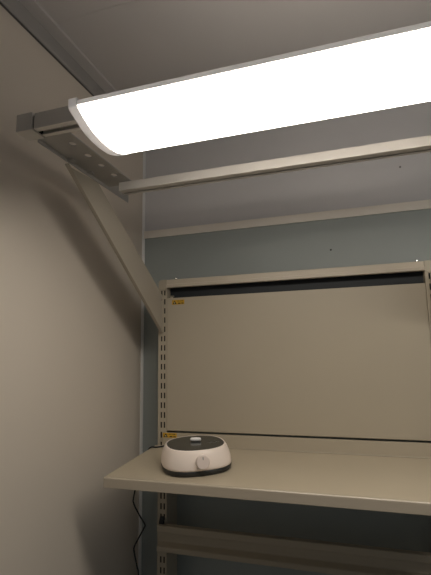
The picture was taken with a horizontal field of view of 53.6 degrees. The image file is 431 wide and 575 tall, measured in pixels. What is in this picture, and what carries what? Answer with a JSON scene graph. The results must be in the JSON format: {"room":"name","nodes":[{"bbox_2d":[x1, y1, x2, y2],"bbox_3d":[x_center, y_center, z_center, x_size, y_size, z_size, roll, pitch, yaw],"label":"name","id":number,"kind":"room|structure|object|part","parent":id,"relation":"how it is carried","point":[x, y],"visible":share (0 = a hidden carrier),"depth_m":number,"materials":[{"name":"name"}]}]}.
{"room":"laboratory","nodes":[
{"label":"laboratory","id":0,"kind":"room"},
{"bbox_2d":[0,5,142,574],"bbox_3d":[-0.896,0.280,-0.082,0.100,2.450,3.920,-4,-9,17],"label":"wall","id":1,"kind":"structure","parent":0,"point":[70,311],"depth_m":1.22,"materials":[{"name":"white paint"}]},
{"bbox_2d":[0,2,93,95],"bbox_3d":[-0.866,-0.877,0.086,0.003,0.004,3.719,-4,-9,17],"label":"trim","id":2,"kind":"structure","parent":1,"relation":"attached to","point":[1,4],"depth_m":1.22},
{"bbox_2d":[0,0,116,95],"bbox_3d":[-0.863,-0.906,0.090,0.009,0.055,3.720,-4,-9,17],"label":"trim","id":3,"kind":"structure","parent":1,"relation":"attached to","point":[15,7],"depth_m":1.26,"materials":[{"name":"metal"}]},
{"bbox_2d":[138,150,145,574],"bbox_3d":[-0.286,0.546,1.650,0.008,2.450,0.010,-4,-9,17],"label":"trim","id":4,"kind":"structure","parent":1,"relation":"attached to","point":[144,152],"depth_m":1.68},
{"bbox_2d":[36,0,430,90],"bbox_3d":[0.726,-1.087,-0.389,3.545,0.100,3.920,-4,-9,17],"label":"ceiling","id":5,"kind":"structure","parent":0,"point":[132,43],"depth_m":1.25,"materials":[{"name":"white paint"}]},
{"bbox_2d":[141,101,430,574],"bbox_3d":[1.321,0.450,1.208,3.345,2.450,0.103,-4,-9,17],"label":"wall","id":6,"kind":"structure","parent":0,"point":[405,236],"depth_m":1.57,"materials":[{"name":"grey paint"}]},
{"bbox_2d":[144,199,430,238],"bbox_3d":[1.295,-0.322,1.281,3.341,0.031,0.006,-4,-9,17],"label":"trim","id":7,"kind":"structure","parent":6,"relation":"attached to","point":[423,204],"depth_m":1.59,"materials":[{"name":"paint"}]},
{"bbox_3d":[0.766,1.431,-0.791,3.545,0.100,3.920,-4,-9,17],"label":"floor","id":8,"kind":"structure","parent":0,"visible":0},
{"bbox_2d":[157,260,430,574],"bbox_3d":[0.258,0.824,1.346,0.960,1.788,0.165,-4,-9,17],"label":"frame","id":9,"kind":"object","parent":8,"relation":"on","point":[335,558],"visible":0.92,"depth_m":1.37,"materials":[{"name":"paint"}]},
{"bbox_2d":[38,132,162,335],"bbox_3d":[-0.265,-0.102,1.260,0.091,0.462,0.679,-4,-9,17],"label":"bracket","id":10,"kind":"object","parent":9,"relation":"attached to","point":[107,219],"visible":0.97,"depth_m":1.22,"materials":[{"name":"grey metal"}]},
{"bbox_2d":[16,106,80,140],"bbox_3d":[0.062,-0.396,0.819,1.050,0.042,0.043,-4,-9,17],"label":"mounting rail","id":11,"kind":"object","parent":10,"relation":"attached to","point":[31,126],"visible":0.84,"depth_m":0.94,"materials":[{"name":"grey metal"}]},
{"bbox_2d":[68,21,430,155],"bbox_3d":[0.338,-0.364,0.722,1.230,0.062,0.204,-4,-9,17],"label":"lamp","id":12,"kind":"object","parent":11,"relation":"attached to","point":[390,68],"visible":1,"depth_m":0.75,"materials":[{"name":"white plastic"}]},
{"bbox_3d":[-0.323,-0.324,1.113,0.086,0.002,0.302,-4,-9,17],"label":"arm","id":13,"kind":"part","parent":10,"relation":"part of","materials":[{"name":"grey metal"}]},
{"bbox_2d":[119,135,430,194],"bbox_3d":[0.193,-0.319,1.104,0.978,0.026,0.037,-4,-9,17],"label":"mounting rail","id":14,"kind":"object","parent":10,"relation":"attached to","point":[416,145],"visible":1,"depth_m":1.10,"materials":[{"name":"grey metal"}]},
{"bbox_2d":[103,445,430,515],"bbox_3d":[0.190,0.520,1.193,0.941,0.048,0.332,-4,-9,17],"label":"shelf","id":15,"kind":"object","parent":9,"relation":"attached to","point":[359,482],"visible":1,"depth_m":1.12,"materials":[{"name":"metal"}]},
{"bbox_2d":[132,445,163,574],"bbox_3d":[-0.176,1.125,1.322,0.255,1.208,0.130,-4,-9,17],"label":"power cable","id":16,"kind":"object","parent":15,"relation":"hanging from","point":[162,445],"visible":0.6,"depth_m":1.45,"materials":[{"name":"black rubber"}]},
{"bbox_2d":[161,435,230,476],"bbox_3d":[-0.056,0.487,1.246,0.201,0.077,0.213,1,-9,-15],"label":"magnetic stirrer","id":17,"kind":"object","parent":15,"relation":"on","point":[180,456],"visible":0.99,"depth_m":1.17,"materials":[{"name":"white plastic"}]},
{"bbox_2d":[190,437,200,440],"bbox_3d":[-0.059,0.451,1.267,0.033,0.012,0.012,-2,-9,6],"label":"bar","id":18,"kind":"object","parent":17,"relation":"on","point":[192,438],"visible":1,"depth_m":1.26,"materials":[{"name":"white plastic"}]},
{"bbox_3d":[-0.059,0.457,1.254,0.172,0.003,0.172,-4,-6,17],"label":"plate","id":19,"kind":"part","parent":17,"relation":"part of","materials":[{"name":"black plastic"}]},
{"bbox_3d":[-0.035,0.472,1.155,0.038,0.039,0.023,1,-9,-13],"label":"knob","id":20,"kind":"part","parent":17,"relation":"part of","materials":[{"name":"plastic"}]},
{"bbox_3d":[0.243,0.812,1.303,0.915,0.081,0.024,-4,-9,17],"label":"rail","id":21,"kind":"part","parent":9,"relation":"part of","materials":[{"name":"beige metal"}]},
{"bbox_3d":[0.241,0.510,1.360,0.894,0.062,0.009,-4,-9,17],"label":"upstand rail","id":22,"kind":"part","parent":9,"relation":"part of","materials":[{"name":"beige metal"}]},
{"bbox_2d":[167,283,430,440],"bbox_3d":[0.241,0.239,1.417,0.864,0.478,0.026,-4,-9,17],"label":"panel","id":23,"kind":"object","parent":9,"relation":"hanging from","point":[350,362],"visible":1,"depth_m":1.39,"materials":[{"name":"beige metal"}]}
]}

